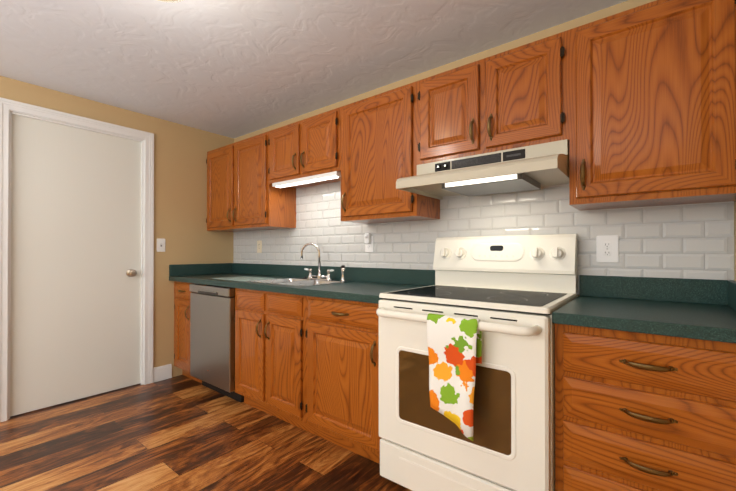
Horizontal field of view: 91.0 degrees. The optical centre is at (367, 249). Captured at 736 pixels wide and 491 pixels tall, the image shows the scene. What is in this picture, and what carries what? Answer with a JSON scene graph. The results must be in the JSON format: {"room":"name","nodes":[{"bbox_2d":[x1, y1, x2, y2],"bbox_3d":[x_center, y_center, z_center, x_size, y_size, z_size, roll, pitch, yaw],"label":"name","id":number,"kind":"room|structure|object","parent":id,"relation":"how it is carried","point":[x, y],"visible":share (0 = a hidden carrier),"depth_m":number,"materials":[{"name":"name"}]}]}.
{"room":"kitchen","nodes":[
{"label":"kitchen","id":0,"kind":"room"},
{"bbox_2d":[0,76,233,376],"bbox_3d":[-2.756,-0.010,2.070,0.100,2.295,4.300,0,0,38],"label":"wall","id":1,"kind":"structure","parent":0,"point":[180,188],"depth_m":3.23,"materials":[{"name":"brown paint"}]},
{"bbox_2d":[10,114,140,416],"bbox_3d":[-2.169,0.101,2.757,0.103,2.064,0.812,0,0,38],"label":"door","id":2,"kind":"structure","parent":1,"relation":"in","point":[75,263],"depth_m":2.72,"materials":[{"name":"white paint"}]},
{"bbox_2d":[0,97,153,421],"bbox_3d":[-2.189,0.068,2.773,0.117,2.146,0.960,0,0,38],"label":"door frame","id":3,"kind":"structure","parent":1,"relation":"attached to","point":[8,108],"depth_m":2.64,"materials":[{"name":"white paint"}]},
{"bbox_2d":[157,238,164,251],"bbox_3d":[-1.812,-0.042,3.169,0.014,0.116,0.070,0,0,38],"label":"light switch","id":4,"kind":"object","parent":1,"relation":"attached to","point":[160,245],"visible":1,"depth_m":3.17,"materials":[{"name":"white plastic"}]},
{"bbox_2d":[153,364,171,382],"bbox_3d":[-1.476,1.067,0.660,3.650,0.125,3.688,0,0,38],"label":"baseboard","id":5,"kind":"structure","parent":1,"relation":"attached to","point":[163,372],"depth_m":3.17,"materials":[{"name":"white paint"}]},
{"bbox_2d":[0,375,411,490],"bbox_3d":[-1.286,1.156,0.900,3.850,0.050,4.500,0,0,38],"label":"floor","id":6,"kind":"structure","parent":0,"point":[180,433],"depth_m":2.06,"materials":[{"name":"brown wood"}]},
{"bbox_2d":[174,281,201,382],"bbox_3d":[-1.435,0.709,3.352,0.373,0.870,0.640,0,0,38],"label":"base cabinet","id":7,"kind":"object","parent":6,"relation":"on","point":[182,292],"visible":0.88,"depth_m":3.13,"materials":[{"name":"brown wood"}]},
{"bbox_2d":[189,283,243,401],"bbox_3d":[-1.051,0.710,3.041,0.604,0.866,0.634,0,0,38],"label":"dishwasher","id":8,"kind":"object","parent":6,"relation":"on","point":[212,339],"visible":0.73,"depth_m":2.77,"materials":[{"name":"silver metal"}]},
{"bbox_2d":[234,288,314,433],"bbox_3d":[-0.506,0.705,2.617,0.765,0.870,0.640,0,0,38],"label":"base cabinet","id":9,"kind":"object","parent":6,"relation":"on","point":[270,357],"visible":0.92,"depth_m":2.35,"materials":[{"name":"brown wood"}]},
{"bbox_2d":[169,263,434,303],"bbox_3d":[-0.661,0.200,2.745,2.343,0.142,0.635,0,0,38],"label":"countertop","id":10,"kind":"structure","parent":9,"relation":"on","point":[369,285],"depth_m":2.56,"materials":[{"name":"green laminate"}]},
{"bbox_2d":[213,276,275,280],"bbox_3d":[-0.993,0.229,2.892,0.445,0.004,0.300,0,0,38],"label":"drying mat","id":11,"kind":"object","parent":10,"relation":"on","point":[243,278],"visible":0.92,"depth_m":2.86,"materials":[{"name":"grey"}]},
{"bbox_2d":[244,276,354,286],"bbox_3d":[-0.500,0.303,2.628,0.640,0.188,0.502,0,0,38],"label":"sink","id":12,"kind":"object","parent":10,"relation":"in","point":[300,282],"visible":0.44,"depth_m":2.69,"materials":[{"name":"silver metal"}]},
{"bbox_2d":[300,243,345,280],"bbox_3d":[-0.344,0.086,2.740,0.424,0.284,0.094,0,0,38],"label":"faucet","id":13,"kind":"object","parent":10,"relation":"on","point":[319,276],"visible":1,"depth_m":2.78,"materials":[{"name":"silver metal"}]},
{"bbox_2d":[305,296,380,463],"bbox_3d":[0.026,0.703,2.196,0.588,0.870,0.640,0,0,38],"label":"base cabinet","id":14,"kind":"object","parent":6,"relation":"on","point":[341,405],"visible":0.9,"depth_m":1.96,"materials":[{"name":"brown wood"}]},
{"bbox_2d":[376,233,577,490],"bbox_3d":[0.508,0.527,1.718,0.756,1.216,0.738,0,0,38],"label":"range","id":15,"kind":"object","parent":6,"relation":"on","point":[466,371],"visible":1,"depth_m":1.49,"materials":[{"name":"white metal"}]},
{"bbox_2d":[427,313,481,440],"bbox_3d":[0.333,0.490,1.420,0.212,0.458,0.054,0,0,38],"label":"towel","id":16,"kind":"object","parent":15,"relation":"hanging from","point":[454,342],"depth_m":1.40,"materials":[{"name":"multicoloured fabric"}]},
{"bbox_2d":[555,323,735,490],"bbox_3d":[1.066,0.698,1.372,0.540,0.870,0.642,0,0,38],"label":"base cabinet","id":17,"kind":"object","parent":6,"relation":"on","point":[635,411],"visible":0.98,"depth_m":1.16,"materials":[{"name":"brown wood"}]},
{"bbox_2d":[552,275,735,342],"bbox_3d":[1.068,0.192,1.377,0.540,0.142,0.635,0,0,38],"label":"countertop","id":18,"kind":"structure","parent":17,"relation":"on","point":[702,309],"depth_m":1.38,"materials":[{"name":"green laminate"}]},
{"bbox_2d":[0,0,627,137],"bbox_3d":[-1.286,-1.189,0.913,3.850,0.050,4.500,0,0,38],"label":"ceiling","id":19,"kind":"structure","parent":0,"point":[233,68],"depth_m":2.06,"materials":[{"name":"white paint"}]},
{"bbox_2d":[157,0,183,2],"bbox_3d":[-0.800,-1.063,1.357,0.270,0.198,0.270,0,0,38],"label":"ceiling light","id":20,"kind":"object","parent":19,"relation":"attached to","point":[171,1],"visible":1,"depth_m":1.45,"materials":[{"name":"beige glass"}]},
{"bbox_2d":[234,0,655,296],"bbox_3d":[0.079,-0.007,2.632,3.850,2.295,0.100,0,0,38],"label":"wall","id":21,"kind":"structure","parent":0,"point":[594,16],"depth_m":2.13,"materials":[{"name":"brown paint"}]},
{"bbox_2d":[206,131,295,231],"bbox_3d":[-1.104,-0.569,3.290,0.978,0.765,0.336,0,0,38],"label":"upper cabinet","id":22,"kind":"object","parent":21,"relation":"attached to","point":[243,194],"visible":0.9,"depth_m":3.09,"materials":[{"name":"brown wood"}]},
{"bbox_2d":[257,241,261,252],"bbox_3d":[-1.032,-0.030,3.433,0.072,0.117,0.006,0,0,38],"label":"electrical outlet","id":23,"kind":"object","parent":21,"relation":"attached to","point":[259,246],"visible":1,"depth_m":3.43,"materials":[{"name":"beige plastic"}]},
{"bbox_2d":[268,107,340,187],"bbox_3d":[-0.415,-0.743,2.747,0.777,0.423,0.336,0,0,38],"label":"upper cabinet","id":24,"kind":"object","parent":21,"relation":"attached to","point":[309,146],"visible":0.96,"depth_m":2.60,"materials":[{"name":"brown wood"}]},
{"bbox_2d":[272,171,340,187],"bbox_3d":[-0.467,-0.513,2.678,0.700,0.036,0.060,0,0,38],"label":"under-cabinet light","id":25,"kind":"object","parent":24,"relation":"attached to","point":[314,178],"visible":0.93,"depth_m":2.62,"materials":[{"name":"white plastic"}]},
{"bbox_2d":[364,233,372,251],"bbox_3d":[-0.004,-0.052,2.595,0.072,0.136,0.045,0,0,38],"label":"electrical outlet","id":26,"kind":"object","parent":21,"relation":"attached to","point":[368,239],"visible":0.98,"depth_m":2.59,"materials":[{"name":"white plastic"}]},
{"bbox_2d":[341,81,439,223],"bbox_3d":[0.120,-0.574,2.322,0.588,0.765,0.336,0,0,38],"label":"upper cabinet","id":27,"kind":"object","parent":21,"relation":"attached to","point":[378,145],"visible":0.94,"depth_m":2.19,"materials":[{"name":"brown wood"}]},
{"bbox_2d":[233,181,733,294],"bbox_3d":[0.046,-0.166,2.591,3.650,0.788,0.008,0,0,38],"label":"backsplash","id":28,"kind":"structure","parent":21,"relation":"attached to","point":[690,241],"depth_m":1.97,"materials":[{"name":"white tile"}]},
{"bbox_2d":[417,30,568,164],"bbox_3d":[0.650,-0.719,1.904,0.763,0.480,0.336,0,0,38],"label":"upper cabinet","id":29,"kind":"object","parent":21,"relation":"attached to","point":[517,97],"visible":0.9,"depth_m":1.75,"materials":[{"name":"brown wood"}]},
{"bbox_2d":[396,139,568,199],"bbox_3d":[0.596,-0.392,1.835,0.753,0.174,0.504,0,0,38],"label":"range hood","id":30,"kind":"object","parent":29,"relation":"attached to","point":[531,167],"visible":0.98,"depth_m":1.70,"materials":[{"name":"beige metal"}]},
{"bbox_2d":[596,235,618,262],"bbox_3d":[1.137,-0.005,1.717,0.088,0.128,0.006,0,0,38],"label":"electrical outlet","id":31,"kind":"object","parent":21,"relation":"attached to","point":[607,248],"visible":1,"depth_m":1.71,"materials":[{"name":"white plastic"}]},
{"bbox_2d":[569,0,735,210],"bbox_3d":[1.161,-0.579,1.499,0.540,0.765,0.336,0,0,38],"label":"upper cabinet","id":32,"kind":"object","parent":21,"relation":"attached to","point":[652,103],"visible":1,"depth_m":1.39,"materials":[{"name":"brown wood"}]},
{"bbox_2d":[734,200,735,280],"bbox_3d":[0.185,-0.023,-0.257,0.100,2.295,4.300,0,0,38],"label":"wall","id":33,"kind":"structure","parent":0,"point":[735,240],"depth_m":1.44,"materials":[{"name":"brown paint"}]}
]}

